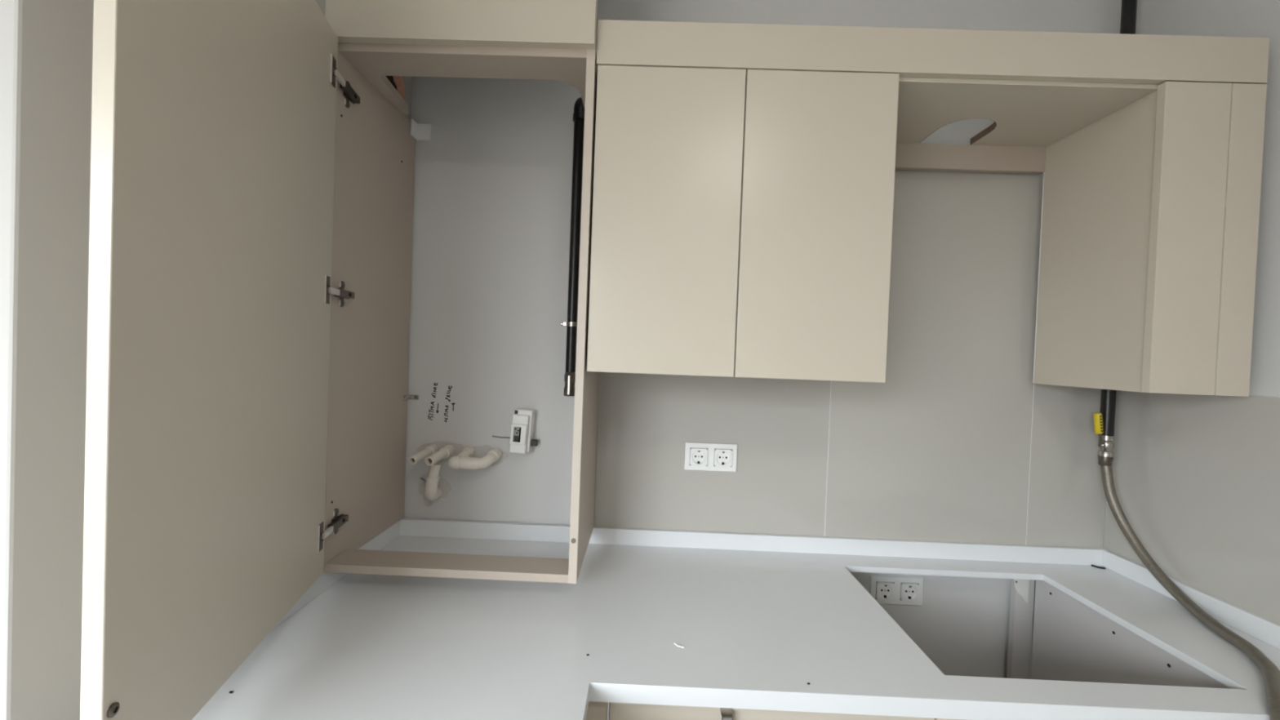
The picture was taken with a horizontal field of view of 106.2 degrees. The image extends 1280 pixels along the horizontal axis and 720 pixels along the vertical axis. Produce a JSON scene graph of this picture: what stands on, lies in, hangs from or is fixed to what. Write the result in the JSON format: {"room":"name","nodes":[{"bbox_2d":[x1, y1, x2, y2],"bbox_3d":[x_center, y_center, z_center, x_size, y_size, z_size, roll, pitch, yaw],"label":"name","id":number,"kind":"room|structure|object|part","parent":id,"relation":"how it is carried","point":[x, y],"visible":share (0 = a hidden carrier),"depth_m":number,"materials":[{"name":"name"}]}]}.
{"room":"kitchen","nodes":[
{"label":"kitchen","id":0,"kind":"room"},
{"bbox_2d":[0,0,412,719],"bbox_3d":[-2.038,0.041,1.007,2.701,2.660,0.880,2,1,1],"label":"wall","id":1,"kind":"structure","parent":0,"point":[46,46],"depth_m":0.57,"materials":[{"name":"beige paint"}]},
{"bbox_2d":[404,0,1121,719],"bbox_3d":[0.330,0.122,1.504,2.464,2.660,0.200,2,1,1],"label":"wall","id":2,"kind":"structure","parent":0,"point":[958,442],"depth_m":1.41,"materials":[{"name":"grey paint"}]},
{"bbox_2d":[408,444,438,464],"bbox_3d":[-0.620,0.269,1.374,0.031,0.038,0.109,2,1,7],"label":"pipe","id":3,"kind":"object","parent":2,"relation":"attached to","point":[431,449],"visible":0.94,"depth_m":1.36,"materials":[{"name":"beige plastic"}]},
{"bbox_2d":[420,462,441,500],"bbox_3d":[-0.613,0.352,1.397,0.076,0.115,0.065,2,1,1],"label":"pipe","id":4,"kind":"object","parent":2,"relation":"attached to","point":[433,491],"visible":0.99,"depth_m":1.37,"materials":[{"name":"beige plastic"}]},
{"bbox_2d":[425,444,454,466],"bbox_3d":[-0.572,0.271,1.374,0.034,0.040,0.109,2,1,7],"label":"pipe","id":5,"kind":"object","parent":2,"relation":"attached to","point":[447,451],"visible":1,"depth_m":1.36,"materials":[{"name":"beige plastic"}]},
{"bbox_2d":[427,382,455,422],"bbox_3d":[-0.588,0.126,1.426,0.081,0.116,0.001,2,1,1],"label":"writing","id":6,"kind":"object","parent":2,"relation":"attached to","point":[449,388],"depth_m":1.43,"materials":[{"name":"black paint"}]},
{"bbox_2d":[448,445,502,470],"bbox_3d":[-0.475,0.283,1.387,0.134,0.058,0.086,2,1,1],"label":"pipe","id":7,"kind":"object","parent":2,"relation":"attached to","point":[464,460],"visible":1,"depth_m":1.36,"materials":[{"name":"beige plastic"}]},
{"bbox_2d":[492,408,537,453],"bbox_3d":[-0.367,0.203,1.389,0.140,0.124,0.072,2,1,1],"label":"box","id":8,"kind":"object","parent":2,"relation":"attached to","point":[522,441],"visible":1,"depth_m":1.37,"materials":[{"name":"white plastic"}]},
{"bbox_2d":[560,97,584,395],"bbox_3d":[-0.190,-0.326,1.381,0.050,0.856,0.074,2,1,10],"label":"gas pipe","id":9,"kind":"object","parent":2,"relation":"attached to","point":[579,108],"visible":0.84,"depth_m":1.36,"materials":[{"name":"black metal"}]},
{"bbox_3d":[-0.200,0.071,1.354,0.008,0.056,0.009,2,1,1],"label":"fitting lever","id":10,"kind":"part","parent":9,"relation":"part of","materials":[{"name":"silver metal"}]},
{"bbox_2d":[684,442,737,471],"bbox_3d":[0.206,0.283,1.401,0.152,0.081,0.013,2,1,1],"label":"double socket","id":11,"kind":"object","parent":2,"relation":"attached to","point":[703,456],"visible":1,"depth_m":1.40,"materials":[{"name":"white plastic"}]},
{"bbox_2d":[586,65,899,382],"bbox_3d":[0.224,-0.301,1.224,0.657,0.673,0.346,2,1,1],"label":"upper cabinet","id":12,"kind":"object","parent":2,"relation":"attached to","point":[742,220],"visible":1,"depth_m":1.05,"materials":[{"name":"beige laminate"}]},
{"bbox_3d":[0.057,-0.304,1.063,0.324,0.671,0.018,2,1,1],"label":"door","id":13,"kind":"part","parent":12,"relation":"part of","materials":[{"name":"beige paint"}]},
{"bbox_3d":[0.386,-0.291,1.058,0.328,0.671,0.018,2,1,1],"label":"door","id":14,"kind":"part","parent":12,"relation":"part of","materials":[{"name":"beige paint"}]},
{"bbox_2d":[596,19,1269,84],"bbox_3d":[0.626,-0.669,1.048,1.440,0.096,0.018,2,1,1],"label":"fascia board","id":15,"kind":"object","parent":12,"relation":"on","point":[910,52],"visible":1,"depth_m":1.04,"materials":[{"name":"beige paint"}]},
{"bbox_2d":[870,575,923,605],"bbox_3d":[0.752,0.676,1.407,0.152,0.081,0.013,2,1,1],"label":"double socket","id":16,"kind":"object","parent":2,"relation":"attached to","point":[896,590],"visible":0.98,"depth_m":1.41,"materials":[{"name":"white plastic"}]},
{"bbox_2d":[1032,81,1266,396],"bbox_3d":[1.227,-0.268,1.197,0.213,0.682,0.322,2,1,1],"label":"upper cabinet","id":17,"kind":"object","parent":2,"relation":"attached to","point":[1150,214],"visible":0.95,"depth_m":1.04,"materials":[{"name":"beige paint"}]},
{"bbox_2d":[894,76,1159,173],"bbox_3d":[0.850,-0.581,1.214,0.572,0.086,0.316,2,1,1],"label":"board","id":18,"kind":"object","parent":17,"relation":"attached to","point":[1033,116],"visible":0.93,"depth_m":1.19,"materials":[{"name":"beige paint"}]},
{"bbox_3d":[0.852,-0.574,1.363,0.572,0.068,0.018,2,1,1],"label":"mounting rail","id":19,"kind":"part","parent":18,"relation":"part of","materials":[{"name":"beige plastic"}]},
{"bbox_3d":[1.135,-0.272,1.206,0.018,0.682,0.298,2,1,1],"label":"panel","id":20,"kind":"part","parent":17,"relation":"part of","materials":[{"name":"beige paint"}]},
{"bbox_3d":[1.187,-0.261,1.046,0.140,0.671,0.018,2,1,1],"label":"door","id":21,"kind":"part","parent":17,"relation":"part of","materials":[{"name":"beige paint"}]},
{"bbox_2d":[1103,0,1279,623],"bbox_3d":[1.438,0.187,0.042,0.200,2.660,2.708,2,1,1],"label":"wall","id":22,"kind":"structure","parent":0,"point":[1197,477],"depth_m":1.12,"materials":[{"name":"grey paint"}]},
{"bbox_3d":[-0.984,1.476,0.095,4.943,0.100,3.100,2,1,1],"label":"floor","id":23,"kind":"structure","parent":0,"visible":0},
{"bbox_2d":[608,702,934,719],"bbox_3d":[0.216,1.013,1.090,0.564,0.884,0.548,2,1,1],"label":"base cabinet","id":24,"kind":"object","parent":23,"relation":"on","point":[617,711],"depth_m":0.83,"materials":[{"name":"beige laminate"}]},
{"bbox_3d":[0.148,0.614,0.823,0.019,0.021,0.023,2,1,1],"label":"drawer pull","id":25,"kind":"part","parent":24,"relation":"part of","materials":[{"name":"silver metal"}]},
{"bbox_2d":[934,578,1231,719],"bbox_3d":[0.803,1.035,1.115,0.605,0.884,0.568,2,1,1],"label":"base cabinet","id":26,"kind":"object","parent":23,"relation":"on","point":[1072,641],"visible":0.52,"depth_m":1.21,"materials":[{"name":"grey laminate"}]},
{"bbox_3d":[0.800,0.995,0.839,0.602,0.762,0.018,2,1,1],"label":"door","id":27,"kind":"part","parent":26,"relation":"part of","materials":[{"name":"beige paint"}]},
{"bbox_3d":[1.085,0.991,1.385,0.053,0.784,0.018,2,1,1],"label":"corner post","id":28,"kind":"part","parent":26,"relation":"part of","materials":[{"name":"grey plastic"}]},
{"bbox_3d":[1.098,0.996,1.098,0.018,0.784,0.505,2,1,1],"label":"panel","id":29,"kind":"part","parent":26,"relation":"part of","materials":[{"name":"grey plastic"}]},
{"bbox_3d":[-0.432,1.005,0.088,0.610,0.884,1.518,2,1,1],"label":"base cabinet","id":30,"kind":"object","parent":23,"relation":"on","visible":0},
{"bbox_2d":[586,701,608,719],"bbox_3d":[-0.092,0.964,0.852,0.043,0.766,0.018,2,1,1],"label":"cabinet filler","id":31,"kind":"object","parent":30,"relation":"attached to","point":[596,710],"visible":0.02,"depth_m":0.84,"materials":[{"name":"beige paint"}]},
{"bbox_2d":[191,518,1279,719],"bbox_3d":[0.296,0.562,0.361,2.064,0.079,2.100,2,1,1],"label":"countertop","id":32,"kind":"structure","parent":30,"relation":"on","point":[757,618],"depth_m":0.96,"materials":[{"name":"white stone"}]},
{"bbox_2d":[80,0,599,719],"bbox_3d":[-0.402,-0.341,0.947,0.582,1.652,0.939,2,1,1],"label":"tall cabinet","id":33,"kind":"object","parent":32,"relation":"on","point":[252,162],"depth_m":0.75,"materials":[{"name":"beige laminate"}]},
{"bbox_3d":[-0.612,-0.107,0.763,0.019,1.157,0.571,2,1,-14],"label":"door","id":34,"kind":"part","parent":33,"relation":"part of","materials":[{"name":"beige paint"}]},
{"bbox_3d":[-0.682,0.378,1.027,0.002,0.058,0.020,2,1,-14],"label":"cup plate","id":35,"kind":"part","parent":33,"relation":"part of","materials":[{"name":"metal"}]},
{"bbox_2d":[319,532,324,542],"bbox_3d":[-0.679,0.378,1.028,0.003,0.019,0.020,2,1,-14],"label":"hinge","id":36,"kind":"object","parent":33,"relation":"on","point":[321,534],"depth_m":1.02,"materials":[{"name":"metal"}]},
{"bbox_3d":[-0.684,0.378,1.055,0.005,0.013,0.047,2,1,-11],"label":"arm","id":37,"kind":"part","parent":33,"relation":"part of","materials":[{"name":"metal"}]},
{"bbox_3d":[-0.662,-0.148,1.019,0.002,0.058,0.020,2,1,-14],"label":"cup plate","id":38,"kind":"part","parent":33,"relation":"part of","materials":[{"name":"metal"}]},
{"bbox_2d":[326,285,330,294],"bbox_3d":[-0.660,-0.148,1.019,0.003,0.019,0.020,2,1,-14],"label":"hinge","id":39,"kind":"object","parent":33,"relation":"on","point":[328,287],"depth_m":1.02,"materials":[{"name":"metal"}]},
{"bbox_3d":[-0.645,-0.607,1.012,0.002,0.058,0.020,2,1,-14],"label":"cup plate","id":40,"kind":"part","parent":33,"relation":"part of","materials":[{"name":"metal"}]},
{"bbox_3d":[-0.665,-0.149,1.046,0.005,0.013,0.047,2,1,-11],"label":"arm","id":41,"kind":"part","parent":33,"relation":"part of","materials":[{"name":"metal"}]},
{"bbox_2d":[332,66,336,76],"bbox_3d":[-0.642,-0.607,1.012,0.003,0.019,0.020,2,1,-14],"label":"hinge","id":42,"kind":"object","parent":33,"relation":"on","point":[334,68],"depth_m":1.01,"materials":[{"name":"metal"}]},
{"bbox_3d":[-0.691,0.374,1.102,0.011,0.022,0.056,2,1,1],"label":"arm","id":43,"kind":"part","parent":33,"relation":"part of","materials":[{"name":"metal"}]},
{"bbox_3d":[-0.647,-0.608,1.039,0.005,0.013,0.047,2,1,-11],"label":"arm","id":44,"kind":"part","parent":33,"relation":"part of","materials":[{"name":"metal"}]},
{"bbox_3d":[-0.671,-0.150,1.093,0.011,0.018,0.056,2,1,1],"label":"arm","id":45,"kind":"part","parent":33,"relation":"part of","materials":[{"name":"metal"}]},
{"bbox_3d":[-0.654,-0.606,1.086,0.011,0.024,0.056,2,1,1],"label":"arm","id":46,"kind":"part","parent":33,"relation":"part of","materials":[{"name":"metal"}]},
{"bbox_3d":[-0.689,-0.105,1.239,0.018,1.152,0.353,2,1,1],"label":"panel","id":47,"kind":"part","parent":33,"relation":"part of","materials":[{"name":"beige plastic"}]},
{"bbox_3d":[-0.671,0.111,1.409,0.029,0.014,0.036,2,1,1],"label":"bracket","id":48,"kind":"part","parent":33,"relation":"part of","materials":[{"name":"silver metal"}]},
{"bbox_3d":[-0.671,0.110,1.426,0.029,0.014,0.003,2,1,1],"label":"plate","id":49,"kind":"part","parent":33,"relation":"part of","materials":[{"name":"silver metal"}]},
{"bbox_2d":[410,118,431,141],"bbox_3d":[-0.634,-0.667,1.394,0.044,0.047,0.040,2,1,1],"label":"box","id":50,"kind":"object","parent":33,"relation":"attached to","point":[420,131],"visible":1,"depth_m":1.40,"materials":[{"name":"white plastic"}]},
{"bbox_3d":[-0.431,0.473,1.109,0.546,0.018,0.083,2,1,1],"label":"rail","id":51,"kind":"part","parent":33,"relation":"part of","materials":[{"name":"beige plastic"}]},
{"bbox_3d":[-0.394,-0.679,1.225,0.564,0.018,0.352,2,1,1],"label":"panel","id":52,"kind":"part","parent":33,"relation":"part of","materials":[{"name":"beige plastic"}]},
{"bbox_3d":[-0.125,-0.093,1.230,0.018,1.170,0.353,2,1,1],"label":"panel","id":53,"kind":"part","parent":33,"relation":"part of","materials":[{"name":"beige plastic"}]},
{"bbox_2d":[1091,564,1105,568],"bbox_3d":[1.305,0.590,1.369,0.030,0.006,0.011,3,1,39],"label":"smear","id":54,"kind":"object","parent":32,"relation":"on","point":[1094,566],"visible":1,"depth_m":1.37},
{"bbox_3d":[-0.880,-1.281,0.051,4.943,0.100,3.100,2,1,1],"label":"ceiling","id":55,"kind":"structure","parent":0,"visible":0},
{"bbox_2d":[1099,0,1137,435],"bbox_3d":[1.330,-0.478,1.333,0.042,1.377,0.042,2,1,1],"label":"gas pipe","id":56,"kind":"object","parent":55,"relation":"attached to","point":[1129,7],"visible":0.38,"depth_m":1.33,"materials":[{"name":"metal"}]},
{"bbox_2d":[1093,412,1114,457],"bbox_3d":[1.284,0.207,1.338,0.076,0.123,0.032,2,1,-17],"label":"gas valve","id":57,"kind":"object","parent":56,"relation":"attached to","point":[1105,444],"visible":1,"depth_m":1.33,"materials":[{"name":"silver metal"}]},
{"bbox_3d":[1.268,0.193,1.327,0.024,0.092,0.008,2,1,-20],"label":"lever","id":58,"kind":"part","parent":57,"relation":"part of","materials":[{"name":"metal"}]},
{"bbox_2d":[1097,455,1279,719],"bbox_3d":[1.202,0.631,1.042,0.122,0.723,0.665,3,1,23],"label":"gas hose","id":59,"kind":"object","parent":56,"relation":"attached to","point":[1271,673],"visible":1,"depth_m":1.12,"materials":[{"name":"metal"}]}
]}

